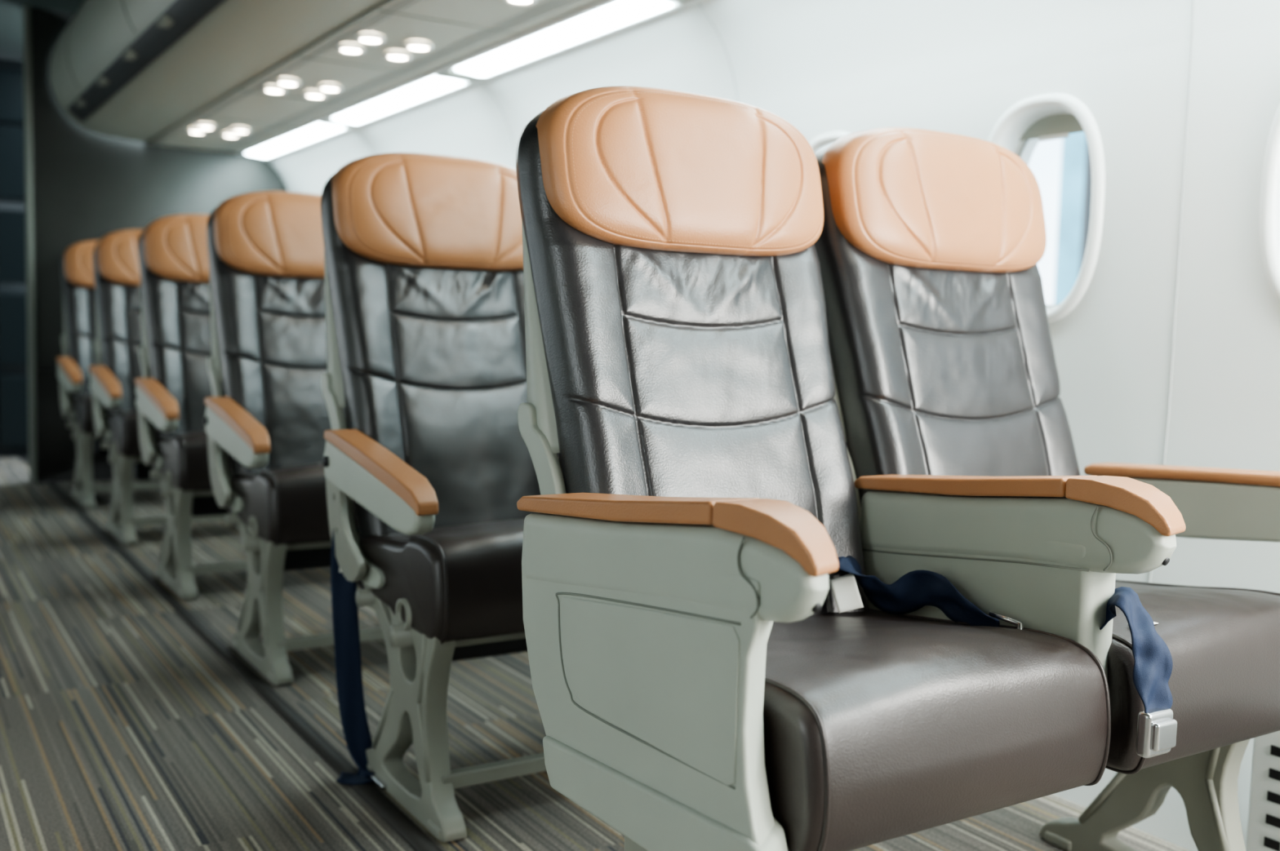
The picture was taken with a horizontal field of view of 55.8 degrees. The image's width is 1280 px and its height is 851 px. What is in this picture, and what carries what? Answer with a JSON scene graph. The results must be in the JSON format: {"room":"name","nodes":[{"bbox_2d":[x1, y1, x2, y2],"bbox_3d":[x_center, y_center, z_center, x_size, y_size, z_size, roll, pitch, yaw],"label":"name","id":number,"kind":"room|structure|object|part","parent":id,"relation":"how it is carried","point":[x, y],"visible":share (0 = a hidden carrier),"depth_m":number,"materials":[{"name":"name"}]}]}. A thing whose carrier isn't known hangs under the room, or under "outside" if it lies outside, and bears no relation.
{"room":"aircraft cabin","nodes":[
{"label":"aircraft cabin","id":0,"kind":"room"},
{"bbox_2d":[0,0,84,61],"bbox_3d":[-1.575,-1.701,2.755,1.470,0.030,9.800,-1,6,-32],"label":"ceiling","id":1,"kind":"structure","parent":0,"point":[11,47],"depth_m":5.87,"materials":[{"name":"grey"}]},
{"bbox_2d":[49,0,384,142],"bbox_3d":[-0.454,-1.349,2.434,0.427,0.599,8.000,-1,6,-32],"label":"bin","id":2,"kind":"object","parent":1,"relation":"attached to","point":[133,70],"visible":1,"depth_m":4.24,"materials":[{"name":"grey plastic"}]},
{"bbox_3d":[-0.525,-1.117,2.322,0.065,0.055,7.850,-1,6,-32],"label":"latch rail","id":3,"kind":"part","parent":2,"relation":"part of","materials":[{"name":"grey plastic"}]},
{"bbox_2d":[31,6,288,368],"bbox_3d":[-2.350,-0.865,6.087,1.295,2.260,0.050,-1,6,-32],"label":"wall","id":4,"kind":"structure","parent":0,"point":[87,185],"depth_m":5.83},
{"bbox_2d":[22,4,36,484],"bbox_3d":[-2.898,-0.851,5.739,0.025,2.260,0.090,-1,6,-32],"label":"trim","id":5,"kind":"structure","parent":4,"relation":"attached to","point":[26,9],"depth_m":5.71,"materials":[{"name":"grey"}]},
{"bbox_2d":[35,368,134,483],"bbox_3d":[-2.377,-0.009,6.116,1.245,0.550,0.015,-1,6,-32],"label":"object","id":6,"kind":"structure","parent":4,"relation":"attached to","point":[56,449],"depth_m":5.83,"materials":[{"name":"grey"}]},
{"bbox_2d":[144,0,395,144],"bbox_3d":[-0.283,-1.055,2.573,0.012,0.013,8.000,-1,6,-32],"label":"trim","id":7,"kind":"structure","parent":4,"relation":"attached to","point":[385,2],"depth_m":3.92,"materials":[{"name":"grey plastic"}]},
{"bbox_2d":[151,0,404,144],"bbox_3d":[-0.260,-1.053,2.587,0.003,0.003,8.000,-1,6,-32],"label":"trim","id":8,"kind":"structure","parent":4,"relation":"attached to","point":[398,2],"depth_m":3.93,"materials":[{"name":"grey plastic"}]},
{"bbox_2d":[155,0,411,144],"bbox_3d":[-0.247,-1.054,2.596,0.003,0.003,8.000,-1,6,-32],"label":"trim","id":9,"kind":"structure","parent":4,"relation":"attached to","point":[409,0],"depth_m":3.93,"materials":[{"name":"grey plastic"}]},
{"bbox_2d":[157,0,418,145],"bbox_3d":[-0.234,-1.054,2.604,0.003,0.003,8.000,-1,6,-32],"label":"trim","id":10,"kind":"structure","parent":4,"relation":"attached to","point":[415,1],"depth_m":3.92,"materials":[{"name":"grey plastic"}]},
{"bbox_2d":[216,0,554,151],"bbox_3d":[0.002,-1.060,2.754,0.003,0.003,8.000,-1,6,-32],"label":"trim","id":11,"kind":"structure","parent":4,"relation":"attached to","point":[551,0],"depth_m":3.91,"materials":[{"name":"grey plastic"}]},
{"bbox_2d":[219,0,561,151],"bbox_3d":[0.014,-1.060,2.762,0.003,0.003,8.000,-1,6,-32],"label":"trim","id":12,"kind":"structure","parent":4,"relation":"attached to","point":[558,0],"depth_m":3.90,"materials":[{"name":"grey plastic"}]},
{"bbox_2d":[222,0,568,151],"bbox_3d":[0.027,-1.060,2.770,0.003,0.003,8.000,-1,6,-32],"label":"trim","id":13,"kind":"structure","parent":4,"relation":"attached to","point":[566,0],"depth_m":3.91,"materials":[{"name":"grey plastic"}]},
{"bbox_2d":[225,0,576,151],"bbox_3d":[0.040,-1.061,2.778,0.003,0.003,8.000,-1,6,-32],"label":"trim","id":14,"kind":"structure","parent":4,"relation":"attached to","point":[573,0],"depth_m":3.90,"materials":[{"name":"grey plastic"}]},
{"bbox_2d":[244,123,344,157],"bbox_3d":[-1.636,-1.327,5.653,0.113,0.011,1.250,-1,6,-32],"label":"ceiling light panel","id":15,"kind":"object","parent":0,"point":[318,131],"depth_m":5.59,"materials":[{"name":"white plastic"}]},
{"bbox_2d":[147,0,599,152],"bbox_3d":[-0.103,-1.060,2.716,0.455,0.001,8.050,-1,6,-32],"label":"panel","id":16,"kind":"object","parent":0,"point":[397,29],"depth_m":3.91,"materials":[{"name":"grey plastic"}]},
{"bbox_2d":[161,136,253,146],"bbox_3d":[-2.071,-1.363,5.784,0.428,0.003,0.004,-1,6,-32],"label":"trim","id":17,"kind":"structure","parent":16,"relation":"attached to","point":[162,136],"depth_m":5.78,"materials":[{"name":"grey plastic"}]},
{"bbox_2d":[186,123,251,137],"bbox_3d":[-1.882,-1.317,5.395,0.238,0.016,0.258,-1,6,-32],"label":"cluster","id":18,"kind":"object","parent":16,"relation":"attached to","point":[201,128],"visible":1,"depth_m":5.38,"materials":[{"name":"white"}]},
{"bbox_2d":[195,115,297,128],"bbox_3d":[-1.685,-1.303,5.180,0.428,0.003,0.004,-1,6,-32],"label":"trim","id":19,"kind":"structure","parent":16,"relation":"attached to","point":[196,116],"depth_m":5.18,"materials":[{"name":"grey plastic"}]},
{"bbox_2d":[240,89,352,104],"bbox_3d":[-1.298,-1.244,4.575,0.428,0.003,0.004,-1,6,-32],"label":"trim","id":20,"kind":"structure","parent":16,"relation":"attached to","point":[241,90],"depth_m":4.57,"materials":[{"name":"grey plastic"}]},
{"bbox_2d":[262,78,342,99],"bbox_3d":[-1.220,-1.215,4.358,0.238,0.016,0.258,-1,6,-32],"label":"cluster","id":21,"kind":"object","parent":16,"relation":"attached to","point":[290,82],"visible":1,"depth_m":4.35,"materials":[{"name":"white plastic"}]},
{"bbox_2d":[298,56,423,75],"bbox_3d":[-0.912,-1.184,3.970,0.428,0.003,0.004,-1,6,-32],"label":"trim","id":22,"kind":"structure","parent":16,"relation":"attached to","point":[299,56],"depth_m":3.96,"materials":[{"name":"grey plastic"}]},
{"bbox_2d":[336,32,433,61],"bbox_3d":[-0.775,-1.146,3.660,0.238,0.016,0.258,-1,6,-32],"label":"cluster","id":23,"kind":"object","parent":16,"relation":"attached to","point":[366,37],"visible":1,"depth_m":3.65,"materials":[{"name":"white"}]},
{"bbox_2d":[378,9,520,35],"bbox_3d":[-0.526,-1.124,3.365,0.428,0.003,0.004,-1,6,-32],"label":"trim","id":24,"kind":"structure","parent":16,"relation":"attached to","point":[379,10],"depth_m":3.36,"materials":[{"name":"grey plastic"}]},
{"bbox_2d":[504,0,537,4],"bbox_3d":[-0.321,-1.075,2.951,0.238,0.016,0.258,-1,6,-32],"label":"cluster","id":25,"kind":"object","parent":16,"relation":"attached to","point":[512,2],"visible":1,"depth_m":3.08,"materials":[{"name":"white"}]},
{"bbox_2d":[331,75,464,124],"bbox_3d":[-0.936,-1.219,4.557,0.113,0.011,1.120,-1,6,-32],"label":"ceiling light panel","id":26,"kind":"object","parent":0,"point":[433,86],"depth_m":4.49,"materials":[{"name":"white plastic"}]},
{"bbox_2d":[236,0,620,155],"bbox_3d":[0.094,-1.062,2.813,0.022,0.018,8.000,-1,6,-32],"label":"trim","id":27,"kind":"structure","parent":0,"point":[600,4],"depth_m":3.88,"materials":[{"name":"white plastic"}]},
{"bbox_2d":[453,0,672,76],"bbox_3d":[-0.262,-1.115,3.502,0.113,0.011,1.150,-1,6,-32],"label":"ceiling light panel","id":28,"kind":"object","parent":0,"point":[622,12],"depth_m":3.42,"materials":[{"name":"white plastic"}]},
{"bbox_2d":[0,457,1190,850],"bbox_3d":[-1.772,0.549,2.852,3.850,0.001,9.800,-1,6,-32],"label":"floor","id":29,"kind":"structure","parent":0,"point":[122,729],"depth_m":2.44,"materials":[{"name":"carpet"}]},
{"bbox_2d":[0,57,29,457],"bbox_3d":[-4.067,-0.926,6.636,2.100,2.200,0.535,-1,6,-32],"label":"tall cabinet","id":30,"kind":"object","parent":29,"relation":"on","point":[14,398],"visible":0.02,"depth_m":6.71,"materials":[{"name":"black"}]},
{"bbox_3d":[-3.365,-1.816,6.709,0.400,0.280,0.020,-1,6,-32],"label":"door","id":31,"kind":"part","parent":30,"relation":"part of","materials":[{"name":"grey"}]},
{"bbox_3d":[-3.374,-1.457,6.738,0.400,0.400,0.020,-1,6,-32],"label":"door","id":32,"kind":"part","parent":30,"relation":"part of","materials":[{"name":"grey"}]},
{"bbox_3d":[-3.387,-0.999,6.775,0.400,0.400,0.020,-1,6,-32],"label":"door","id":33,"kind":"part","parent":30,"relation":"part of","materials":[{"name":"grey"}]},
{"bbox_3d":[-3.399,-0.541,6.813,0.400,0.400,0.020,-1,6,-32],"label":"door","id":34,"kind":"part","parent":30,"relation":"part of","materials":[{"name":"grey"}]},
{"bbox_3d":[-3.412,-0.082,6.850,0.400,0.400,0.020,-1,6,-32],"label":"door","id":35,"kind":"part","parent":30,"relation":"part of","materials":[{"name":"grey"}]},
{"bbox_2d":[56,240,161,509],"bbox_3d":[-2.279,-0.255,5.442,0.609,1.162,0.660,-1,6,-32],"label":"seat","id":36,"kind":"object","parent":29,"relation":"on","point":[77,279],"visible":0.25,"depth_m":5.40,"materials":[{"name":"grey leather"}]},
{"bbox_3d":[-2.557,-0.164,5.357,0.014,0.256,0.193,-1,6,-32],"label":"aisle arm pivot plate","id":37,"kind":"part","parent":36,"relation":"part of","materials":[{"name":"grey plastic"}]},
{"bbox_3d":[-2.474,-0.213,5.236,0.046,0.119,0.448,-1,6,-32],"label":"aisle arm","id":38,"kind":"part","parent":36,"relation":"part of","materials":[{"name":"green plastic"}]},
{"bbox_3d":[-2.389,-0.465,5.558,0.472,0.748,0.310,-1,6,-32],"label":"backrest","id":39,"kind":"part","parent":36,"relation":"part of","materials":[{"name":"grey leather"}]},
{"bbox_3d":[-2.416,0.140,5.241,0.040,0.398,0.403,-1,6,-32],"label":"leg frame","id":40,"kind":"part","parent":36,"relation":"part of","materials":[{"name":"grey metal"}]},
{"bbox_2d":[68,394,107,435],"bbox_3d":[-2.265,-0.069,5.377,0.456,0.180,0.439,-1,6,-32],"label":"seat cushion","id":41,"kind":"object","parent":36,"relation":"on","point":[80,410],"depth_m":5.12,"materials":[{"name":"brown leather"}]},
{"bbox_2d":[88,229,225,546],"bbox_3d":[-1.773,-0.177,4.651,0.609,1.162,0.660,-1,6,-32],"label":"seat","id":42,"kind":"object","parent":29,"relation":"on","point":[116,266],"visible":0.34,"depth_m":4.62,"materials":[{"name":"grey leather"}]},
{"bbox_3d":[-2.051,-0.086,4.566,0.014,0.256,0.193,-1,6,-32],"label":"aisle arm pivot plate","id":43,"kind":"part","parent":42,"relation":"part of","materials":[{"name":"grey plastic"}]},
{"bbox_3d":[-1.968,-0.134,4.445,0.046,0.119,0.448,-1,6,-32],"label":"aisle arm","id":44,"kind":"part","parent":42,"relation":"part of","materials":[{"name":"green plastic"}]},
{"bbox_3d":[-1.884,-0.387,4.766,0.472,0.748,0.311,-1,6,-32],"label":"backrest","id":45,"kind":"part","parent":42,"relation":"part of","materials":[{"name":"grey leather"}]},
{"bbox_3d":[-1.911,0.219,4.450,0.040,0.398,0.403,-1,6,-32],"label":"leg frame","id":46,"kind":"part","parent":42,"relation":"part of","materials":[{"name":"grey metal"}]},
{"bbox_2d":[102,409,156,457],"bbox_3d":[-1.759,0.008,4.586,0.456,0.182,0.439,-1,6,-32],"label":"seat cushion","id":47,"kind":"object","parent":42,"relation":"on","point":[121,428],"depth_m":4.33,"materials":[{"name":"brown leather"}]},
{"bbox_2d":[133,213,247,600],"bbox_3d":[-1.268,-0.099,3.860,0.609,1.162,0.660,-1,6,-32],"label":"seat","id":48,"kind":"object","parent":29,"relation":"on","point":[174,262],"visible":0.41,"depth_m":3.83,"materials":[{"name":"grey leather"}]},
{"bbox_3d":[-1.546,-0.008,3.775,0.014,0.256,0.193,-1,6,-32],"label":"aisle arm pivot plate","id":49,"kind":"part","parent":48,"relation":"part of","materials":[{"name":"grey plastic"}]},
{"bbox_3d":[-1.463,-0.056,3.654,0.046,0.119,0.448,-1,6,-32],"label":"aisle arm","id":50,"kind":"part","parent":48,"relation":"part of","materials":[{"name":"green plastic"}]},
{"bbox_3d":[-1.405,0.297,3.659,0.040,0.398,0.403,-1,6,-32],"label":"leg frame","id":51,"kind":"part","parent":48,"relation":"part of","materials":[{"name":"grey metal"}]},
{"bbox_3d":[-1.379,-0.308,3.975,0.472,0.748,0.310,-1,6,-32],"label":"backrest","id":52,"kind":"part","parent":48,"relation":"part of","materials":[{"name":"grey leather"}]},
{"bbox_2d":[151,431,231,492],"bbox_3d":[-1.254,0.087,3.795,0.456,0.180,0.439,-1,6,-32],"label":"seat cushion","id":53,"kind":"object","parent":48,"relation":"on","point":[180,463],"depth_m":3.54,"materials":[{"name":"brown leather"}]},
{"bbox_2d":[20,456,442,850],"bbox_3d":[-1.881,0.424,4.318,0.033,0.004,6.800,-1,6,-32],"label":"floor track","id":54,"kind":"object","parent":29,"relation":"on","point":[397,820],"depth_m":2.61,"materials":[{"name":"grey metal"}]},
{"bbox_2d":[204,191,384,686],"bbox_3d":[-0.763,-0.020,3.068,0.609,1.162,0.660,-1,6,-32],"label":"seat","id":55,"kind":"object","parent":29,"relation":"on","point":[265,249],"visible":0.69,"depth_m":3.06,"materials":[{"name":"grey leather"}]},
{"bbox_3d":[-1.041,0.071,2.984,0.014,0.256,0.193,-1,6,-32],"label":"aisle arm pivot plate","id":56,"kind":"part","parent":55,"relation":"part of","materials":[{"name":"grey plastic"}]},
{"bbox_3d":[-0.958,0.022,2.863,0.046,0.119,0.448,-1,6,-32],"label":"aisle arm","id":57,"kind":"part","parent":55,"relation":"part of","materials":[{"name":"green plastic"}]},
{"bbox_3d":[-0.900,0.375,2.867,0.040,0.398,0.403,-1,6,-32],"label":"leg frame","id":58,"kind":"part","parent":55,"relation":"part of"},
{"bbox_3d":[-0.873,-0.230,3.183,0.472,0.748,0.311,-1,6,-32],"label":"backrest","id":59,"kind":"part","parent":55,"relation":"part of","materials":[{"name":"grey leather"}]},
{"bbox_2d":[226,462,359,545],"bbox_3d":[-0.749,0.165,3.003,0.456,0.182,0.439,-1,6,-32],"label":"seat cushion","id":60,"kind":"object","parent":55,"relation":"on","point":[272,504],"depth_m":2.76,"materials":[{"name":"brown leather"}]},
{"bbox_2d":[320,152,559,842],"bbox_3d":[-0.257,0.058,2.277,0.609,1.162,0.660,-1,6,-32],"label":"seat","id":61,"kind":"object","parent":29,"relation":"on","point":[424,255],"visible":0.78,"depth_m":2.28,"materials":[{"name":"grey leather"}]},
{"bbox_3d":[-0.535,0.149,2.192,0.014,0.256,0.193,-1,6,-32],"label":"aisle arm pivot plate","id":62,"kind":"part","parent":61,"relation":"part of","materials":[{"name":"grey plastic"}]},
{"bbox_2d":[330,527,386,790],"bbox_3d":[-0.502,0.413,2.186,0.122,0.455,0.201,-1,6,-32],"label":"belt","id":63,"kind":"object","parent":61,"relation":"attached to","point":[354,722],"visible":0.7,"depth_m":2.22,"materials":[{"name":"navy blue woven fabric webbing"},{"name":"steel"}]},
{"bbox_3d":[-0.453,0.101,2.071,0.046,0.119,0.448,-1,6,-32],"label":"aisle arm","id":64,"kind":"part","parent":61,"relation":"part of","materials":[{"name":"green plastic"}]},
{"bbox_3d":[-0.395,0.454,2.076,0.040,0.398,0.403,-1,6,-32],"label":"leg frame","id":65,"kind":"part","parent":61,"relation":"part of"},
{"bbox_3d":[-0.368,-0.152,2.393,0.472,0.748,0.310,-1,6,-32],"label":"backrest","id":66,"kind":"part","parent":61,"relation":"part of","materials":[{"name":"grey leather"}]},
{"bbox_2d":[356,518,524,642],"bbox_3d":[-0.243,0.244,2.212,0.456,0.180,0.439,-1,6,-32],"label":"seat cushion","id":67,"kind":"object","parent":61,"relation":"on","point":[460,580],"depth_m":1.98,"materials":[{"name":"brown leather"}]},
{"bbox_2d":[515,85,1111,850],"bbox_3d":[0.196,0.131,1.524,0.648,1.161,0.729,-1,6,-32],"label":"seat","id":68,"kind":"object","parent":29,"relation":"on","point":[700,681],"visible":1,"depth_m":1.39,"materials":[{"name":"grey leather"}]},
{"bbox_3d":[0.002,0.256,1.270,0.010,0.158,0.313,-2,6,-36],"label":"console tray panel","id":69,"kind":"part","parent":68,"relation":"part of","materials":[{"name":"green plastic"}]},
{"bbox_3d":[0.021,0.149,1.278,0.085,0.122,0.483,-1,6,-32],"label":"console arm","id":70,"kind":"part","parent":68,"relation":"part of","materials":[{"name":"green plastic"}]},
{"bbox_3d":[0.086,-0.082,1.682,0.472,0.748,0.311,-1,6,-32],"label":"backrest","id":71,"kind":"part","parent":68,"relation":"part of","materials":[{"name":"grey leather"}]},
{"bbox_2d":[827,555,1023,630],"bbox_3d":[0.358,0.233,1.591,0.078,0.086,0.314,-3,6,-44],"label":"belt","id":72,"kind":"object","parent":68,"relation":"on","point":[915,590],"visible":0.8,"depth_m":1.62,"materials":[{"name":"navy blue woven fabric webbing"},{"name":"steel"}]},
{"bbox_2d":[763,610,1106,850],"bbox_3d":[0.227,0.317,1.475,0.456,0.180,0.502,-1,6,-32],"label":"seat cushion","id":73,"kind":"object","parent":68,"relation":"on","point":[879,726],"depth_m":1.26,"materials":[{"name":"brown leather"}]},
{"bbox_2d":[813,127,1279,850],"bbox_3d":[0.616,0.121,1.791,0.560,1.162,0.730,-1,6,-32],"label":"seat","id":74,"kind":"object","parent":29,"relation":"on","point":[930,246],"visible":0.9,"depth_m":1.82,"materials":[{"name":"grey leather"}]},
{"bbox_3d":[0.508,-0.092,1.951,0.472,0.748,0.310,-1,6,-32],"label":"backrest","id":75,"kind":"part","parent":74,"relation":"part of","materials":[{"name":"grey leather"}]},
{"bbox_3d":[0.421,0.175,1.588,0.003,0.045,0.395,-1,6,-32],"label":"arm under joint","id":76,"kind":"part","parent":74,"relation":"part of","materials":[{"name":"grey plastic"}]},
{"bbox_3d":[0.471,0.139,1.564,0.065,0.122,0.484,-1,6,-32],"label":"arm","id":77,"kind":"part","parent":74,"relation":"part of","materials":[{"name":"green plastic"}]},
{"bbox_2d":[1099,586,1177,758],"bbox_3d":[0.567,0.284,1.422,0.059,0.178,0.137,-1,6,-32],"label":"belt","id":78,"kind":"object","parent":74,"relation":"attached to","point":[1157,728],"visible":0.94,"depth_m":1.39,"materials":[{"name":"navy blue woven fabric webbing"},{"name":"steel"}]},
{"bbox_3d":[0.595,0.352,1.371,0.038,0.033,0.010,-1,6,-32],"label":"buckle lever","id":79,"kind":"part","parent":78,"relation":"part of","materials":[{"name":"silver metal"}]},
{"bbox_3d":[0.789,0.506,1.830,0.040,0.398,0.403,-1,6,-32],"label":"leg frame","id":80,"kind":"part","parent":74,"relation":"part of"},
{"bbox_2d":[1106,582,1279,771],"bbox_3d":[0.649,0.307,1.744,0.456,0.179,0.502,-1,6,-32],"label":"seat cushion","id":81,"kind":"object","parent":74,"relation":"on","point":[1223,644],"depth_m":1.51,"materials":[{"name":"brown leather"}]},
{"bbox_3d":[0.873,0.133,1.859,0.048,0.110,0.409,-1,6,-32],"label":"window arm","id":82,"kind":"part","parent":74,"relation":"part of","materials":[{"name":"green plastic"}]},
{"bbox_2d":[267,0,1279,850],"bbox_3d":[0.212,-0.239,3.062,0.145,1.645,8.400,-1,6,-32],"label":"wall","id":83,"kind":"structure","parent":0,"point":[822,67],"depth_m":2.18,"materials":[{"name":"white plastic"}]},
{"bbox_2d":[320,118,355,127],"bbox_3d":[-1.266,-1.274,5.078,0.123,0.012,0.110,-1,6,-32],"label":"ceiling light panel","id":84,"kind":"structure","parent":83,"relation":"attached to","point":[331,122],"depth_m":5.06,"materials":[{"name":"white plastic"}]},
{"bbox_2d":[436,69,482,81],"bbox_3d":[-0.601,-1.171,4.037,0.123,0.012,0.110,-1,6,-32],"label":"trim","id":85,"kind":"structure","parent":83,"relation":"attached to","point":[453,74],"depth_m":4.02,"materials":[{"name":"grey plastic"}]},
{"bbox_2d":[264,0,705,159],"bbox_3d":[0.212,-1.054,2.889,0.018,0.024,8.000,-1,6,-32],"label":"trim","id":86,"kind":"structure","parent":83,"relation":"attached to","point":[676,6],"depth_m":3.81,"materials":[{"name":"white plastic"}]},
{"bbox_2d":[481,82,515,162],"bbox_3d":[-0.502,-0.350,4.181,0.148,1.646,0.004,-1,6,-32],"label":"trim","id":87,"kind":"structure","parent":83,"relation":"attached to","point":[482,82],"depth_m":4.14,"materials":[{"name":"grey plastic"}]},
{"bbox_2d":[664,0,688,3],"bbox_3d":[0.080,-1.065,2.970,0.123,0.012,0.110,-1,6,-32],"label":"trim","id":88,"kind":"structure","parent":83,"relation":"attached to","point":[673,1],"depth_m":3.02,"materials":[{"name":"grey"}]},
{"bbox_2d":[697,2,737,101],"bbox_3d":[0.179,-0.245,3.114,0.148,1.646,0.004,-1,6,-32],"label":"trim","id":89,"kind":"structure","parent":83,"relation":"attached to","point":[699,2],"depth_m":3.07,"materials":[{"name":"grey plastic"}]},
{"bbox_2d":[808,131,849,151],"bbox_3d":[0.457,-0.463,2.839,0.059,0.441,0.304,-1,6,-32],"label":"frame","id":90,"kind":"object","parent":83,"relation":"attached to","point":[821,140],"visible":0.06,"depth_m":2.82,"materials":[{"name":"white plastic"}]},
{"bbox_2d":[1015,137,1057,310],"bbox_3d":[0.818,-0.414,2.360,0.039,0.376,0.234,-1,6,-32],"label":"seal","id":91,"kind":"object","parent":83,"relation":"attached to","point":[1026,155],"visible":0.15,"depth_m":2.42,"materials":[{"name":"white plastic"}]},
{"bbox_2d":[1018,139,1060,306],"bbox_3d":[0.805,-0.414,2.352,0.003,0.360,0.219,-1,6,-32],"label":"seal line","id":92,"kind":"object","parent":91,"relation":"attached to","point":[1027,140],"visible":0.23,"depth_m":2.41,"materials":[{"name":"grey"}]},
{"bbox_2d":[987,93,1105,324],"bbox_3d":[0.778,-0.413,2.335,0.059,0.441,0.304,-1,6,-32],"label":"frame","id":93,"kind":"object","parent":83,"relation":"attached to","point":[1007,132],"visible":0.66,"depth_m":2.24,"materials":[{"name":"white plastic"}]},
{"bbox_2d":[1053,131,1091,306],"bbox_3d":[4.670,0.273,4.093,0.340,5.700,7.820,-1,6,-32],"label":"window","id":94,"kind":"structure","parent":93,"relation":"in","point":[1075,183],"depth_m":7.12,"materials":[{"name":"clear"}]},
{"bbox_2d":[1018,113,1084,141],"bbox_3d":[0.803,-0.581,2.334,0.001,0.041,0.173,-1,6,-32],"label":"shade","id":95,"kind":"object","parent":83,"relation":"attached to","point":[1060,123],"visible":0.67,"depth_m":2.34,"materials":[{"name":"grey plastic"}]},
{"bbox_2d":[1038,133,1069,142],"bbox_3d":[0.800,-0.557,2.334,0.006,0.009,0.070,-1,6,-32],"label":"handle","id":96,"kind":"structure","parent":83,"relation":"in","point":[1064,135],"depth_m":2.33,"materials":[{"name":"white plastic"}]},
{"bbox_2d":[1116,0,1194,773],"bbox_3d":[0.860,-0.139,2.048,0.148,1.646,0.004,-1,6,-32],"label":"trim","id":97,"kind":"structure","parent":83,"relation":"attached to","point":[1193,1],"depth_m":2.07,"materials":[{"name":"grey plastic"}]},
{"bbox_2d":[1245,731,1279,850],"bbox_3d":[1.162,0.596,1.539,0.012,0.220,0.800,-1,6,-32],"label":"air vent","id":98,"kind":"object","parent":83,"relation":"in","point":[1263,834],"visible":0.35,"depth_m":1.85,"materials":[{"name":"white plastic"}]},
{"bbox_2d":[1259,103,1279,302],"bbox_3d":[1.100,-0.363,1.831,0.059,0.441,0.304,-1,6,-32],"label":"frame","id":99,"kind":"object","parent":83,"relation":"attached to","point":[1269,206],"visible":1,"depth_m":1.93,"materials":[{"name":"white plastic"}]}
]}

